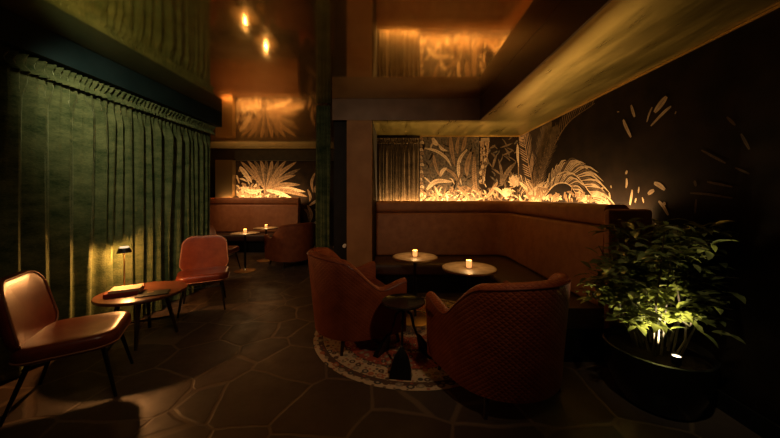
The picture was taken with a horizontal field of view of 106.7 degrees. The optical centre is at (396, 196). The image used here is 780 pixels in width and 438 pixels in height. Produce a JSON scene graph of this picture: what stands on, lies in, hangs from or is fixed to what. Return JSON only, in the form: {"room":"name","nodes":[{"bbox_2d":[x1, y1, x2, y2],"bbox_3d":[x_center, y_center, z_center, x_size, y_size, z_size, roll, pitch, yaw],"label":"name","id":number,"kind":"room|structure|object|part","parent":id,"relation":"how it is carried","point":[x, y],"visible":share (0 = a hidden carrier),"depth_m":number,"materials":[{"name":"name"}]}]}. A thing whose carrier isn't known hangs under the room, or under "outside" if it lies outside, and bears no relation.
{"room":"bar","nodes":[
{"label":"bar","id":0,"kind":"room"},
{"bbox_2d":[210,149,333,197],"bbox_3d":[-2.973,0.015,8.360,5.255,2.770,0.120,0,0,0],"label":"wall","id":1,"kind":"structure","parent":0,"point":[215,154],"depth_m":8.30,"materials":[{"name":"paint"}]},
{"bbox_2d":[215,160,235,197],"bbox_3d":[-4.860,-0.370,8.220,0.480,1.340,0.160,0,0,0],"label":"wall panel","id":2,"kind":"structure","parent":1,"relation":"attached to","point":[225,170],"depth_m":8.14,"materials":[{"name":"gold metal"}]},
{"bbox_2d":[235,150,333,160],"bbox_3d":[-2.760,-1.188,8.275,3.720,0.295,0.050,0,0,0],"label":"trim","id":3,"kind":"structure","parent":1,"relation":"attached to","point":[240,155],"depth_m":8.25,"materials":[{"name":"black paint"}]},
{"bbox_2d":[236,161,333,245],"bbox_3d":[-2.759,0.177,8.295,3.683,2.425,0.001,0,0,0],"label":"mural","id":4,"kind":"object","parent":1,"relation":"attached to","point":[254,179],"visible":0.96,"depth_m":8.29,"materials":[{"name":"multicoloured paint"}]},
{"bbox_2d":[0,0,562,148],"bbox_3d":[-1.730,-1.420,2.950,8.140,0.100,11.100,0,0,0],"label":"ceiling","id":5,"kind":"structure","parent":0,"point":[266,66],"depth_m":2.67,"materials":[{"name":"gold metal"}]},
{"bbox_2d":[0,7,221,126],"bbox_3d":[-3.000,-1.254,1.170,0.280,0.228,7.140,0,0,0],"label":"trim","id":6,"kind":"structure","parent":5,"relation":"attached to","point":[17,33],"depth_m":2.71,"materials":[{"name":"teal paint"}]},
{"bbox_2d":[0,44,215,381],"bbox_3d":[-2.949,0.133,2.566,0.145,2.505,4.151,0,0,0],"label":"curtain","id":7,"kind":"object","parent":6,"relation":"hanging from","point":[89,169],"visible":0.81,"depth_m":2.75,"materials":[{"name":"green fabric"}]},
{"bbox_2d":[316,105,330,248],"bbox_3d":[-1.097,0.018,4.281,0.226,2.735,0.065,0,0,0],"label":"curtain","id":8,"kind":"object","parent":5,"relation":"hanging from","point":[323,113],"visible":0.77,"depth_m":4.28,"materials":[{"name":"green fabric"}]},
{"bbox_2d":[480,0,611,119],"bbox_3d":[1.162,-1.219,0.815,0.018,0.298,6.430,0,0,0],"label":"trim","id":9,"kind":"structure","parent":5,"relation":"attached to","point":[570,16],"depth_m":2.28,"materials":[{"name":"brown paint"}]},
{"bbox_2d":[334,120,376,260],"bbox_3d":[-0.624,0.015,6.215,0.553,2.770,4.170,0,0,0],"label":"wall partition","id":10,"kind":"structure","parent":0,"point":[374,134],"depth_m":4.47,"materials":[{"name":"black paint"}]},
{"bbox_2d":[334,122,346,260],"bbox_3d":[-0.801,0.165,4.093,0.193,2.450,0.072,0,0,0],"label":"door","id":11,"kind":"structure","parent":10,"relation":"in","point":[340,128],"depth_m":4.12,"materials":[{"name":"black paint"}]},
{"bbox_2d":[332,99,479,119],"bbox_3d":[0.136,-1.219,4.039,2.071,0.298,0.018,0,0,0],"label":"trim","id":12,"kind":"structure","parent":10,"relation":"attached to","point":[342,109],"depth_m":4.03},
{"bbox_2d":[347,120,371,266],"bbox_3d":[-0.526,0.165,4.084,0.348,2.470,0.088,0,0,0],"label":"column","id":13,"kind":"structure","parent":0,"point":[359,132],"depth_m":4.04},
{"bbox_2d":[0,246,761,437],"bbox_3d":[-1.730,1.450,2.950,8.140,0.100,11.100,0,0,0],"label":"floor","id":14,"kind":"structure","parent":0,"point":[251,368],"depth_m":2.06,"materials":[{"name":"stone"}]},
{"bbox_2d":[0,270,133,426],"bbox_3d":[-2.351,0.964,2.085,0.605,0.878,0.583,0,0,-32],"label":"lounge chair","id":15,"kind":"object","parent":14,"relation":"on","point":[31,330],"visible":1,"depth_m":1.97,"materials":[{"name":"leather"}]},
{"bbox_3d":[-2.387,1.226,1.815,0.029,0.354,0.138,0,0,37],"label":"leg","id":16,"kind":"part","parent":15,"relation":"part of","materials":[{"name":"grey metal"}]},
{"bbox_3d":[-2.540,0.755,1.967,0.160,0.460,0.557,0,0,-32],"label":"backrest","id":17,"kind":"part","parent":15,"relation":"part of","materials":[{"name":"leather"}]},
{"bbox_3d":[-2.608,1.226,2.171,0.138,0.354,0.029,0,0,-11],"label":"leg","id":18,"kind":"part","parent":15,"relation":"part of","materials":[{"name":"grey metal"}]},
{"bbox_3d":[-2.310,0.998,2.110,0.500,0.115,0.576,0,0,-32],"label":"seat","id":19,"kind":"part","parent":15,"relation":"part of","materials":[{"name":"leather"}]},
{"bbox_3d":[-2.024,1.226,2.037,0.112,0.352,0.030,0,0,2],"label":"leg","id":20,"kind":"part","parent":15,"relation":"part of","materials":[{"name":"grey metal"}]},
{"bbox_3d":[-2.250,1.226,2.399,0.030,0.352,0.112,0,0,24],"label":"leg","id":21,"kind":"part","parent":15,"relation":"part of","materials":[{"name":"grey metal"}]},
{"bbox_2d":[91,281,187,350],"bbox_3d":[-2.520,1.167,2.880,0.716,0.473,0.716,0,0,0],"label":"round side table","id":22,"kind":"object","parent":14,"relation":"on","point":[176,287],"visible":0.79,"depth_m":2.75,"materials":[{"name":"brown wood"}]},
{"bbox_2d":[103,286,144,298],"bbox_3d":[-2.615,0.912,2.790,0.250,0.034,0.190,0,0,-24],"label":"book","id":23,"kind":"object","parent":22,"relation":"on","point":[106,295],"visible":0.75,"depth_m":2.71,"materials":[{"name":"paper"}]},
{"bbox_2d":[108,283,143,293],"bbox_3d":[-2.605,0.883,2.795,0.225,0.024,0.170,0,0,-30],"label":"book","id":24,"kind":"object","parent":23,"relation":"on","point":[136,287],"visible":1,"depth_m":2.76,"materials":[{"name":"paper"}]},
{"bbox_2d":[116,246,131,285],"bbox_3d":[-2.775,0.716,2.950,0.120,0.428,0.120,0,0,0],"label":"table lamp","id":25,"kind":"object","parent":22,"relation":"on","point":[123,249],"visible":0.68,"depth_m":2.94,"materials":[{"name":"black metal"}]},
{"bbox_3d":[-2.775,0.715,2.950,0.012,0.400,0.012,0,0,0],"label":"stem","id":26,"kind":"part","parent":25,"relation":"part of","materials":[{"name":"gold metal"}]},
{"bbox_3d":[-2.775,0.540,2.950,0.120,0.048,0.120,0,0,0],"label":"lamp shade","id":27,"kind":"part","parent":25,"relation":"part of","materials":[{"name":"grey metal"}]},
{"bbox_3d":[-2.415,1.182,2.691,0.042,0.442,0.134,0,0,-26],"label":"leg","id":28,"kind":"part","parent":22,"relation":"part of","materials":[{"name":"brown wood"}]},
{"bbox_3d":[-2.625,1.182,3.069,0.042,0.442,0.134,0,0,-26],"label":"leg","id":29,"kind":"part","parent":22,"relation":"part of","materials":[{"name":"brown wood"}]},
{"bbox_2d":[134,288,169,297],"bbox_3d":[-2.345,0.925,2.790,0.240,0.010,0.170,0,0,-30],"label":"folder","id":30,"kind":"object","parent":22,"relation":"on","point":[162,291],"visible":1,"depth_m":2.77,"materials":[{"name":"black leather"}]},
{"bbox_3d":[-2.334,1.182,2.991,0.134,0.442,0.042,0,0,-34],"label":"leg","id":31,"kind":"part","parent":22,"relation":"part of","materials":[{"name":"brown wood"}]},
{"bbox_2d":[175,235,229,317],"bbox_3d":[-2.484,0.964,3.731,0.583,0.878,0.605,0,0,-30],"label":"lounge chair","id":32,"kind":"object","parent":14,"relation":"on","point":[204,259],"visible":0.97,"depth_m":3.83,"materials":[{"name":"leather"}]},
{"bbox_3d":[-2.542,1.226,3.406,0.030,0.352,0.112,0,0,4],"label":"leg","id":33,"kind":"part","parent":32,"relation":"part of","materials":[{"name":"grey metal"}]},
{"bbox_3d":[-2.752,1.226,3.776,0.138,0.354,0.029,0,0,39],"label":"leg","id":34,"kind":"part","parent":32,"relation":"part of","materials":[{"name":"grey metal"}]},
{"bbox_3d":[-2.460,0.998,3.690,0.576,0.115,0.500,0,0,-30],"label":"seat","id":35,"kind":"part","parent":32,"relation":"part of","materials":[{"name":"leather"}]},
{"bbox_3d":[-2.596,0.755,3.924,0.557,0.460,0.160,0,0,-30],"label":"backrest","id":36,"kind":"part","parent":32,"relation":"part of","materials":[{"name":"leather"}]},
{"bbox_3d":[-2.175,1.226,3.618,0.070,0.352,0.099,0,0,-30],"label":"leg","id":37,"kind":"part","parent":32,"relation":"part of","materials":[{"name":"grey metal"}]},
{"bbox_2d":[210,225,240,268],"bbox_3d":[-3.328,0.964,5.398,0.605,0.878,0.583,0,0,-3],"label":"lounge chair","id":38,"kind":"object","parent":14,"relation":"on","point":[231,249],"visible":0.2,"depth_m":5.55,"materials":[{"name":"leather"}]},
{"bbox_3d":[-3.550,0.755,5.386,0.159,0.460,0.557,0,0,-3],"label":"backrest","id":39,"kind":"part","parent":38,"relation":"part of","materials":[{"name":"leather"}]},
{"bbox_3d":[-3.280,0.998,5.400,0.500,0.115,0.576,0,0,-3],"label":"seat","id":40,"kind":"part","parent":38,"relation":"part of","materials":[{"name":"leather"}]},
{"bbox_2d":[230,231,259,272],"bbox_3d":[-2.880,1.040,5.500,0.510,0.720,0.510,0,0,0],"label":"bistro table","id":41,"kind":"object","parent":14,"relation":"on","point":[243,270],"visible":0.95,"depth_m":5.48,"materials":[{"name":"gold metal"}]},
{"bbox_2d":[210,198,300,251],"bbox_3d":[-3.987,0.708,7.107,2.655,1.385,1.815,0,0,0],"label":"banquette","id":42,"kind":"object","parent":14,"relation":"on","point":[227,215],"visible":0.29,"depth_m":7.77,"materials":[{"name":"brown leather"}]},
{"bbox_3d":[-3.935,1.030,7.055,2.550,0.170,1.710,0,0,0],"label":"seat","id":43,"kind":"part","parent":42,"relation":"part of","materials":[{"name":"brown leather"}]},
{"bbox_2d":[210,204,300,231],"bbox_3d":[-3.981,0.570,7.101,2.642,0.740,1.802,0,0,0],"label":"cushion","id":44,"kind":"object","parent":42,"relation":"on","point":[223,217],"depth_m":7.77,"materials":[{"name":"leather"}]},
{"bbox_2d":[253,227,277,261],"bbox_3d":[-2.900,1.040,6.420,0.510,0.720,0.510,0,0,0],"label":"bistro table","id":45,"kind":"object","parent":14,"relation":"on","point":[256,228],"visible":0.73,"depth_m":6.32,"materials":[{"name":"brown wood"}]},
{"bbox_2d":[264,223,314,268],"bbox_3d":[-2.138,0.960,6.026,0.849,0.887,0.881,0,0,41],"label":"barrel armchair","id":46,"kind":"object","parent":14,"relation":"on","point":[290,242],"visible":0.97,"depth_m":5.69,"materials":[{"name":"brown leather"}]},
{"bbox_2d":[313,296,459,390],"bbox_3d":[0.150,1.397,3.090,2.000,0.006,2.000,0,0,0],"label":"round rug","id":47,"kind":"object","parent":14,"relation":"on","point":[357,363],"visible":0.38,"depth_m":2.44,"materials":[{"name":"multicoloured carpet"}]},
{"bbox_2d":[307,247,406,355],"bbox_3d":[-0.469,0.953,2.924,0.849,0.887,0.881,0,0,-26],"label":"barrel armchair","id":48,"kind":"object","parent":47,"relation":"on","point":[347,298],"visible":0.99,"depth_m":2.56,"materials":[{"name":"fabric"}]},
{"bbox_3d":[-0.483,1.318,2.571,0.043,0.158,0.071,0,0,18],"label":"leg","id":49,"kind":"part","parent":48,"relation":"part of","materials":[{"name":"brown wood"}]},
{"bbox_2d":[368,279,384,285],"bbox_3d":[-0.382,1.021,2.966,0.656,0.155,0.641,0,0,-26],"label":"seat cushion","id":50,"kind":"object","parent":48,"relation":"on","point":[376,282],"depth_m":3.20,"materials":[{"name":"leather"}]},
{"bbox_2d":[373,293,431,380],"bbox_3d":[0.057,1.137,2.440,0.540,0.512,0.482,0,0,0],"label":"side table","id":51,"kind":"object","parent":47,"relation":"on","point":[400,369],"visible":1,"depth_m":2.44,"materials":[{"name":"black metal"}]},
{"bbox_3d":[-0.021,1.095,2.518,0.156,0.280,0.024,0,0,32],"label":"leg","id":52,"kind":"part","parent":51,"relation":"part of","materials":[{"name":"grey metal"}]},
{"bbox_3d":[0.044,1.095,2.381,0.024,0.280,0.156,0,0,7],"label":"leg","id":53,"kind":"part","parent":51,"relation":"part of","materials":[{"name":"grey metal"}]},
{"bbox_3d":[0.135,1.095,2.512,0.156,0.280,0.024,0,0,-28],"label":"leg","id":54,"kind":"part","parent":51,"relation":"part of","materials":[{"name":"grey metal"}]},
{"bbox_2d":[393,252,437,326],"bbox_3d":[0.205,1.034,3.300,0.510,0.720,0.510,0,0,0],"label":"bistro table","id":55,"kind":"object","parent":47,"relation":"on","point":[419,318],"visible":0.84,"depth_m":3.28,"materials":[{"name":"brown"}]},
{"bbox_2d":[425,273,571,418],"bbox_3d":[0.792,0.953,2.124,0.881,0.887,0.849,0,0,-23],"label":"barrel armchair","id":56,"kind":"object","parent":47,"relation":"on","point":[505,341],"visible":1,"depth_m":1.79,"materials":[{"name":"brown leather"}]},
{"bbox_3d":[0.572,1.318,1.848,0.043,0.158,0.071,0,0,23],"label":"leg","id":57,"kind":"part","parent":56,"relation":"part of","materials":[{"name":"brown wood"}]},
{"bbox_2d":[374,201,651,363],"bbox_3d":[0.890,0.733,3.650,2.450,1.335,2.530,0,0,0],"label":"banquette","id":58,"kind":"object","parent":14,"relation":"on","point":[526,241],"visible":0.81,"depth_m":4.09,"materials":[{"name":"brown leather"}]},
{"bbox_3d":[0.767,1.030,3.635,2.205,0.170,2.350,0,0,0],"label":"seat","id":59,"kind":"part","parent":58,"relation":"part of","materials":[{"name":"brown leather"}]},
{"bbox_2d":[376,212,603,307],"bbox_3d":[0.813,0.595,3.681,2.296,0.690,2.442,0,0,0],"label":"cushion","id":60,"kind":"object","parent":58,"relation":"on","point":[522,247],"depth_m":4.26,"materials":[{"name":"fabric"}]},
{"bbox_3d":[1.927,0.750,2.421,0.375,1.300,0.073,0,0,0],"label":"panel","id":61,"kind":"part","parent":58,"relation":"part of","materials":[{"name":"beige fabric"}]},
{"bbox_2d":[574,218,745,420],"bbox_3d":[1.710,0.768,1.961,0.824,1.264,0.802,0,0,0],"label":"potted shrub","id":62,"kind":"object","parent":14,"relation":"on","point":[638,358],"visible":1,"depth_m":1.90,"materials":[{"name":"green plant"}]},
{"bbox_2d":[671,353,682,367],"bbox_3d":[1.730,1.028,1.795,0.054,0.095,0.054,0,0,0],"label":"spotlight","id":63,"kind":"object","parent":62,"relation":"in","point":[676,359],"visible":0.94,"depth_m":1.78,"materials":[{"name":"grey metal"}]},
{"bbox_2d":[377,136,419,200],"bbox_3d":[0.897,0.015,5.140,2.485,2.770,0.120,0,0,0],"label":"wall","id":64,"kind":"structure","parent":0,"point":[377,136],"depth_m":5.08,"materials":[{"name":"paint"}]},
{"bbox_2d":[377,138,418,200],"bbox_3d":[0.018,-0.110,5.040,0.736,1.820,0.069,0,0,0],"label":"curtain","id":65,"kind":"object","parent":64,"relation":"hanging from","point":[397,158],"visible":0.69,"depth_m":5.04,"materials":[{"name":"beige fabric"}]},
{"bbox_2d":[420,137,518,200],"bbox_3d":[1.266,0.168,5.075,1.732,2.444,0.003,0,0,0],"label":"mural","id":66,"kind":"object","parent":64,"relation":"attached to","point":[451,168],"visible":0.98,"depth_m":5.08,"materials":[{"name":"multicoloured paint"}]},
{"bbox_2d":[420,136,518,136],"bbox_3d":[1.264,-1.064,5.074,1.728,0.016,0.012,0,0,0],"label":"trim","id":67,"kind":"structure","parent":64,"relation":"attached to","point":[420,136],"depth_m":5.07,"materials":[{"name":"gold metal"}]},
{"bbox_2d":[442,262,496,290],"bbox_3d":[0.690,1.034,2.780,0.510,0.720,0.510,0,0,0],"label":"bistro table","id":68,"kind":"object","parent":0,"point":[477,269],"visible":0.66,"depth_m":2.73,"materials":[{"name":"gold metal"}]},
{"bbox_2d":[466,260,471,267],"bbox_3d":[0.690,0.639,2.780,0.054,0.068,0.054,0,0,0],"label":"candle","id":69,"kind":"object","parent":68,"relation":"on","point":[468,262],"visible":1,"depth_m":2.76,"materials":[{"name":"white wax"}]},
{"bbox_2d":[372,0,779,135],"bbox_3d":[0.897,-1.097,1.340,2.485,0.046,7.480,0,0,0],"label":"ceiling","id":70,"kind":"structure","parent":0,"point":[626,39],"depth_m":2.23,"materials":[{"name":"gold metal"}]},
{"bbox_2d":[602,326,720,420],"bbox_3d":[1.800,1.215,2.020,0.610,0.370,0.610,0,0,0],"label":"pot","id":71,"kind":"object","parent":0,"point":[646,376],"depth_m":1.86,"materials":[{"name":"black ceramic"}]},
{"bbox_2d":[717,27,779,425],"bbox_3d":[2.200,0.015,1.400,0.120,2.770,7.600,0,0,0],"label":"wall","id":72,"kind":"structure","parent":0,"point":[740,27],"depth_m":1.75,"materials":[{"name":"paint"}]},
{"bbox_2d":[519,8,779,423],"bbox_3d":[2.135,0.108,3.036,0.002,2.324,4.072,0,0,0],"label":"wall","id":73,"kind":"structure","parent":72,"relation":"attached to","point":[695,137],"depth_m":1.97,"materials":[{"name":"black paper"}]},
{"bbox_2d":[519,4,779,136],"bbox_3d":[2.134,-1.064,1.340,0.012,0.016,7.480,0,0,0],"label":"trim","id":74,"kind":"structure","parent":72,"relation":"attached to","point":[777,6],"depth_m":2.17,"materials":[{"name":"gold metal"}]},
{"bbox_2d":[710,389,779,437],"bbox_3d":[2.132,1.340,-0.050,0.015,0.120,4.700,0,0,0],"label":"baseboard","id":75,"kind":"structure","parent":72,"relation":"attached to","point":[754,421],"depth_m":1.77,"materials":[{"name":"black paint"}]}
]}

